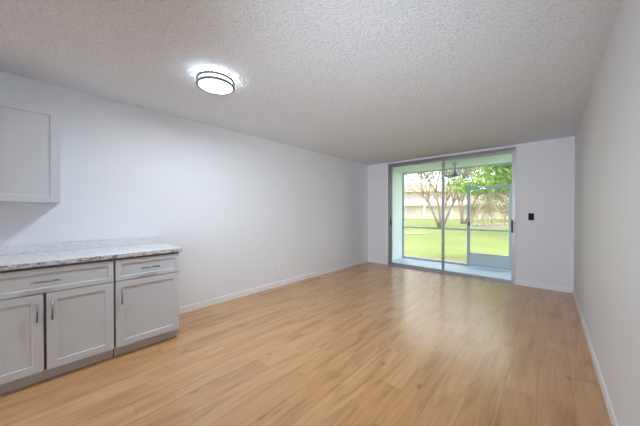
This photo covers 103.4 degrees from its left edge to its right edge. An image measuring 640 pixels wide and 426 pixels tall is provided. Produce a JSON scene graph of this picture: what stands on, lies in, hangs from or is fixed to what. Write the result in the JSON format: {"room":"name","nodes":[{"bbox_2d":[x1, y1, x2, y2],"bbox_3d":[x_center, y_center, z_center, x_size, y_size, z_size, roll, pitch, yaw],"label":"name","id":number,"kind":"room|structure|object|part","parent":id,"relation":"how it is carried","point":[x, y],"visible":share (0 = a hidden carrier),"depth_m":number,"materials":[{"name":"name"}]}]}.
{"room":"empty living room","nodes":[
{"label":"empty living room","id":0,"kind":"room"},
{"bbox_2d":[0,71,367,307],"bbox_3d":[-3.928,0.043,0.990,0.200,2.500,15.600,0,1,42],"label":"wall","id":1,"kind":"structure","parent":0,"point":[238,206],"depth_m":3.36,"materials":[{"name":"white paint"}]},
{"bbox_2d":[0,98,60,202],"bbox_3d":[-2.644,-0.493,2.001,0.342,0.795,0.808,0,1,42],"label":"upper cabinet","id":2,"kind":"object","parent":1,"relation":"attached to","point":[29,134],"visible":1,"depth_m":2.06,"materials":[{"name":"grey paint"}]},
{"bbox_2d":[0,236,160,254],"bbox_3d":[-2.379,0.312,2.542,0.019,0.078,1.357,0,1,42],"label":"backsplash","id":3,"kind":"structure","parent":1,"relation":"attached to","point":[58,246],"depth_m":2.48,"materials":[{"name":"stone"}]},
{"bbox_2d":[179,259,367,313],"bbox_3d":[-0.343,1.222,4.807,0.013,0.082,4.742,0,1,42],"label":"baseboard","id":4,"kind":"structure","parent":1,"relation":"attached to","point":[214,301],"depth_m":4.07,"materials":[{"name":"white paint"}]},
{"bbox_2d":[0,262,611,425],"bbox_3d":[-2.498,1.378,-0.387,4.183,0.150,15.460,0,1,42],"label":"floor","id":5,"kind":"structure","parent":0,"point":[368,343],"depth_m":2.11,"materials":[{"name":"brown wood"}]},
{"bbox_2d":[0,259,113,393],"bbox_3d":[-2.305,0.838,2.120,0.698,0.889,0.814,0,1,42],"label":"base cabinet","id":6,"kind":"object","parent":5,"relation":"on","point":[55,320],"visible":1,"depth_m":1.94,"materials":[{"name":"grey paint"}]},
{"bbox_3d":[-2.218,0.894,1.762,0.020,0.583,0.392,0,1,42],"label":"door","id":7,"kind":"part","parent":6,"relation":"part of","materials":[{"name":"grey paint"}]},
{"bbox_3d":[-2.088,0.733,1.864,0.034,0.138,0.012,0,1,42],"label":"handle","id":8,"kind":"part","parent":6,"relation":"part of","materials":[{"name":"silver metal"}]},
{"bbox_3d":[-2.059,0.507,1.894,0.034,0.012,0.148,0,1,42],"label":"handle","id":9,"kind":"part","parent":6,"relation":"part of","materials":[{"name":"silver metal"}]},
{"bbox_3d":[-2.036,0.732,1.922,0.034,0.138,0.012,0,1,42],"label":"handle","id":10,"kind":"part","parent":6,"relation":"part of","materials":[{"name":"silver metal"}]},
{"bbox_3d":[-2.079,0.504,1.912,0.020,0.182,0.806,0,1,42],"label":"drawer","id":11,"kind":"part","parent":6,"relation":"part of","materials":[{"name":"grey paint"}]},
{"bbox_3d":[-1.942,0.892,2.067,0.020,0.583,0.398,0,1,42],"label":"door","id":12,"kind":"part","parent":6,"relation":"part of","materials":[{"name":"grey paint"}]},
{"bbox_2d":[0,243,181,270],"bbox_3d":[-2.129,0.372,2.324,0.682,0.037,1.368,0,1,42],"label":"countertop","id":13,"kind":"structure","parent":6,"relation":"on","point":[38,259],"depth_m":2.20,"materials":[{"name":"stone"}]},
{"bbox_2d":[113,252,178,355],"bbox_3d":[-1.853,0.835,2.620,0.698,0.889,0.520,0,1,42],"label":"base cabinet","id":14,"kind":"object","parent":5,"relation":"on","point":[146,287],"visible":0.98,"depth_m":2.39,"materials":[{"name":"grey paint"}]},
{"bbox_3d":[-1.752,0.730,2.235,0.034,0.138,0.012,0,1,42],"label":"handle","id":15,"kind":"part","parent":14,"relation":"part of","materials":[{"name":"silver metal"}]},
{"bbox_3d":[-1.627,0.501,2.413,0.020,0.182,0.512,0,1,42],"label":"drawer","id":16,"kind":"part","parent":14,"relation":"part of","materials":[{"name":"grey paint"}]},
{"bbox_2d":[0,0,621,164],"bbox_3d":[-2.451,-1.297,-0.355,4.183,0.200,15.600,0,1,42],"label":"ceiling","id":17,"kind":"structure","parent":0,"point":[366,82],"depth_m":2.00,"materials":[{"name":"white paint"}]},
{"bbox_2d":[196,69,234,94],"bbox_3d":[-0.928,-1.172,2.252,0.320,0.090,0.320,0,1,42],"label":"ceiling lamp","id":18,"kind":"object","parent":17,"relation":"attached to","point":[213,81],"visible":1,"depth_m":2.19,"materials":[{"name":"white plastic"}]},
{"bbox_2d":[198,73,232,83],"bbox_3d":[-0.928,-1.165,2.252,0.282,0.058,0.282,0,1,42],"label":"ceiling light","id":19,"kind":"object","parent":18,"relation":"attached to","point":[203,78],"depth_m":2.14,"materials":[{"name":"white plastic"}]},
{"bbox_2d":[392,171,402,260],"bbox_3d":[1.957,0.057,6.960,0.200,2.420,1.150,0,1,42],"label":"wall","id":20,"kind":"structure","parent":0,"point":[397,177],"depth_m":7.03,"materials":[{"name":"green paint"}]},
{"bbox_2d":[392,258,510,279],"bbox_3d":[3.261,1.342,5.717,3.815,0.130,1.320,0,1,42],"label":"floor","id":21,"kind":"structure","parent":0,"point":[497,273],"depth_m":5.88,"materials":[{"name":"blue paint"}]},
{"bbox_2d":[402,162,511,265],"bbox_3d":[3.652,0.063,6.139,3.415,2.420,0.045,0,1,42],"label":"screen","id":22,"kind":"object","parent":21,"relation":"on","point":[404,174],"visible":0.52,"depth_m":6.50,"materials":[{"name":"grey metal"}]},
{"bbox_3d":[2.402,0.055,7.269,0.045,2.420,0.045,0,1,42],"label":"post","id":23,"kind":"part","parent":22,"relation":"part of","materials":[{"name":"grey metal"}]},
{"bbox_3d":[3.010,-1.133,6.710,1.595,0.035,0.045,0,1,42],"label":"rail","id":24,"kind":"part","parent":22,"relation":"part of","materials":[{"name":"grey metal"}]},
{"bbox_3d":[3.010,0.384,6.722,1.595,0.040,0.045,0,1,42],"label":"rail","id":25,"kind":"part","parent":22,"relation":"part of","materials":[{"name":"blue metal"}]},
{"bbox_3d":[3.010,1.244,6.728,1.595,0.050,0.045,0,1,42],"label":"rail","id":26,"kind":"part","parent":22,"relation":"part of","materials":[{"name":"blue metal"}]},
{"bbox_3d":[3.612,0.063,6.175,0.028,2.420,0.045,0,1,42],"label":"post","id":27,"kind":"part","parent":22,"relation":"part of","materials":[{"name":"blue metal"}]},
{"bbox_2d":[468,186,511,270],"bbox_3d":[3.925,0.324,5.869,0.841,1.878,0.057,0,1,42],"label":"door","id":28,"kind":"structure","parent":22,"relation":"attached to","point":[501,262],"depth_m":5.84,"materials":[{"name":"blue metal"}]},
{"bbox_3d":[3.926,1.095,5.884,0.755,0.240,0.008,0,1,42],"label":"kick panel","id":29,"kind":"part","parent":28,"relation":"part of","materials":[{"name":"grey metal"}]},
{"bbox_3d":[3.937,-1.127,5.872,0.849,0.035,0.045,0,1,42],"label":"rail","id":30,"kind":"part","parent":22,"relation":"part of","materials":[{"name":"blue metal"}]},
{"bbox_3d":[3.937,-0.640,5.876,0.849,0.040,0.045,0,1,42],"label":"rail","id":31,"kind":"part","parent":22,"relation":"part of","materials":[{"name":"blue metal"}]},
{"bbox_2d":[393,152,511,173],"bbox_3d":[3.365,-1.269,5.812,3.815,0.250,1.350,0,1,42],"label":"ceiling","id":32,"kind":"structure","parent":0,"point":[503,157],"depth_m":5.75,"materials":[{"name":"green paint"}]},
{"bbox_2d":[441,163,463,177],"bbox_3d":[3.056,-0.989,5.722,0.487,0.310,0.487,0,1,42],"label":"ceiling fan","id":33,"kind":"object","parent":32,"relation":"hanging from","point":[454,174],"visible":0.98,"depth_m":5.70,"materials":[{"name":"blue metal"}]},
{"bbox_2d":[368,136,574,287],"bbox_3d":[2.712,0.009,5.367,3.783,2.500,0.200,0,1,42],"label":"wall","id":34,"kind":"structure","parent":0,"point":[545,170],"depth_m":4.31,"materials":[{"name":"white paint"}]},
{"bbox_2d":[386,165,387,264],"bbox_3d":[1.648,0.027,6.186,0.045,2.452,0.012,0,1,42],"label":"trim","id":35,"kind":"structure","parent":34,"relation":"attached to","point":[386,165],"depth_m":6.19,"materials":[{"name":"white paint"}]},
{"bbox_2d":[388,147,515,283],"bbox_3d":[2.619,0.028,5.386,2.468,2.462,0.157,0,1,42],"label":"door","id":36,"kind":"structure","parent":34,"relation":"in","point":[510,149],"depth_m":5.37,"materials":[{"name":"metal"}]},
{"bbox_3d":[2.209,0.036,5.809,1.217,2.395,0.028,0,1,42],"label":"sash","id":37,"kind":"part","parent":36,"relation":"part of","materials":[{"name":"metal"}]},
{"bbox_3d":[2.623,-1.180,5.381,2.468,0.045,0.145,0,1,42],"label":"head rail","id":38,"kind":"part","parent":36,"relation":"part of","materials":[{"name":"metal"}]},
{"bbox_3d":[3.057,0.043,4.989,1.225,2.395,0.028,0,1,42],"label":"sash","id":39,"kind":"part","parent":36,"relation":"part of","materials":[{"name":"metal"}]},
{"bbox_2d":[368,259,572,292],"bbox_3d":[2.641,1.219,5.297,3.757,0.082,0.013,0,1,42],"label":"baseboard","id":40,"kind":"structure","parent":34,"relation":"attached to","point":[517,282],"depth_m":4.31,"materials":[{"name":"white paint"}]},
{"bbox_2d":[528,213,533,219],"bbox_3d":[3.654,0.053,4.372,0.076,0.120,0.013,0,1,42],"label":"light switch","id":41,"kind":"object","parent":34,"relation":"attached to","point":[530,215],"visible":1,"depth_m":4.37,"materials":[{"name":"black plastic"}]},
{"bbox_2d":[574,0,639,425],"bbox_3d":[-0.974,0.063,-1.681,0.200,2.500,15.600,0,1,42],"label":"wall","id":42,"kind":"structure","parent":0,"point":[607,136],"depth_m":1.59,"materials":[{"name":"white paint"}]},
{"bbox_2d":[573,288,618,425],"bbox_3d":[-1.053,1.271,-1.600,0.013,0.082,15.200,0,1,42],"label":"baseboard","id":43,"kind":"structure","parent":42,"relation":"attached to","point":[612,416],"depth_m":1.94,"materials":[{"name":"white paint"}]},
{"label":"outside","id":44,"kind":"structure","parent":0,"visible":0},
{"bbox_2d":[404,219,508,260],"bbox_3d":[27.416,0.931,67.619,170.000,0.050,122.920,0,1,42],"label":"lawn","id":45,"kind":"structure","parent":44,"point":[485,242],"depth_m":12.74,"materials":[{"name":"green plant"}]},
{"bbox_2d":[405,232,429,234],"bbox_3d":[5.601,1.289,16.612,3.337,0.030,1.569,0,0,-3],"label":"path","id":46,"kind":"structure","parent":45,"relation":"on","point":[406,233],"depth_m":16.32,"materials":[{"name":"beige concrete"}]},
{"bbox_2d":[404,254,466,262],"bbox_3d":[3.384,1.359,7.419,3.715,0.090,0.370,0,1,42],"label":"kerb","id":47,"kind":"object","parent":45,"relation":"on","point":[409,255],"visible":0.04,"depth_m":7.42,"materials":[{"name":"beige concrete"}]},
{"bbox_2d":[405,167,484,227],"bbox_3d":[10.028,-3.790,23.768,11.646,10.259,11.352,0,1,42],"label":"tree","id":48,"kind":"object","parent":45,"relation":"on","point":[439,224],"visible":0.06,"depth_m":22.96,"materials":[{"name":"brown plant"}]},
{"bbox_2d":[405,184,508,218],"bbox_3d":[29.205,-2.334,53.216,47.200,6.700,10.800,0,0,7],"label":"apartment building","id":49,"kind":"structure","parent":45,"relation":"on","point":[416,207],"depth_m":49.27,"materials":[{"name":"beige paint"}]},
{"bbox_2d":[412,166,510,223],"bbox_3d":[17.654,-4.184,30.802,9.732,10.960,14.758,0,1,-34],"label":"tree","id":50,"kind":"object","parent":45,"relation":"on","point":[461,198],"visible":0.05,"depth_m":29.88,"materials":[{"name":"brown plant"}]},
{"bbox_2d":[461,200,479,223],"bbox_3d":[17.748,-0.219,29.347,2.007,2.952,2.527,0,0,11],"label":"shrub","id":51,"kind":"object","parent":45,"relation":"on","point":[463,200],"visible":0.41,"depth_m":29.45,"materials":[{"name":"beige plant"}]},
{"bbox_2d":[438,164,511,197],"bbox_3d":[13.644,-2.248,13.823,8.930,7.336,10.687,0,1,-38],"label":"tree","id":52,"kind":"object","parent":45,"relation":"on","point":[505,171],"visible":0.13,"depth_m":14.74,"materials":[{"name":"green plant"}]},
{"bbox_2d":[466,174,508,217],"bbox_3d":[28.695,-2.834,38.227,10.960,8.153,9.136,0,0,6],"label":"tree","id":53,"kind":"object","parent":45,"relation":"on","point":[492,195],"visible":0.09,"depth_m":38.44,"materials":[{"name":"brown plant"}]},
{"bbox_3d":[20.741,1.205,26.926,7.143,0.040,10.383,0,1,42],"label":"mulch bed","id":54,"kind":"object","parent":45,"relation":"on","visible":0},
{"bbox_2d":[471,195,500,222],"bbox_3d":[17.433,-0.415,27.011,3.130,3.379,2.873,0,1,42],"label":"shrub","id":55,"kind":"object","parent":54,"relation":"on","point":[488,202],"visible":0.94,"depth_m":26.91,"materials":[{"name":"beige plant"}]},
{"bbox_2d":[481,198,497,223],"bbox_3d":[19.917,-0.328,29.583,2.061,3.166,2.828,0,1,42],"label":"shrub","id":56,"kind":"object","parent":54,"relation":"on","point":[490,208],"visible":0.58,"depth_m":29.45,"materials":[{"name":"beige plant"}]},
{"bbox_2d":[492,199,508,223],"bbox_3d":[19.758,-0.184,26.891,2.193,2.918,2.623,0,0,23],"label":"shrub","id":57,"kind":"object","parent":54,"relation":"on","point":[506,207],"visible":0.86,"depth_m":26.81,"materials":[{"name":"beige plant"}]}
]}

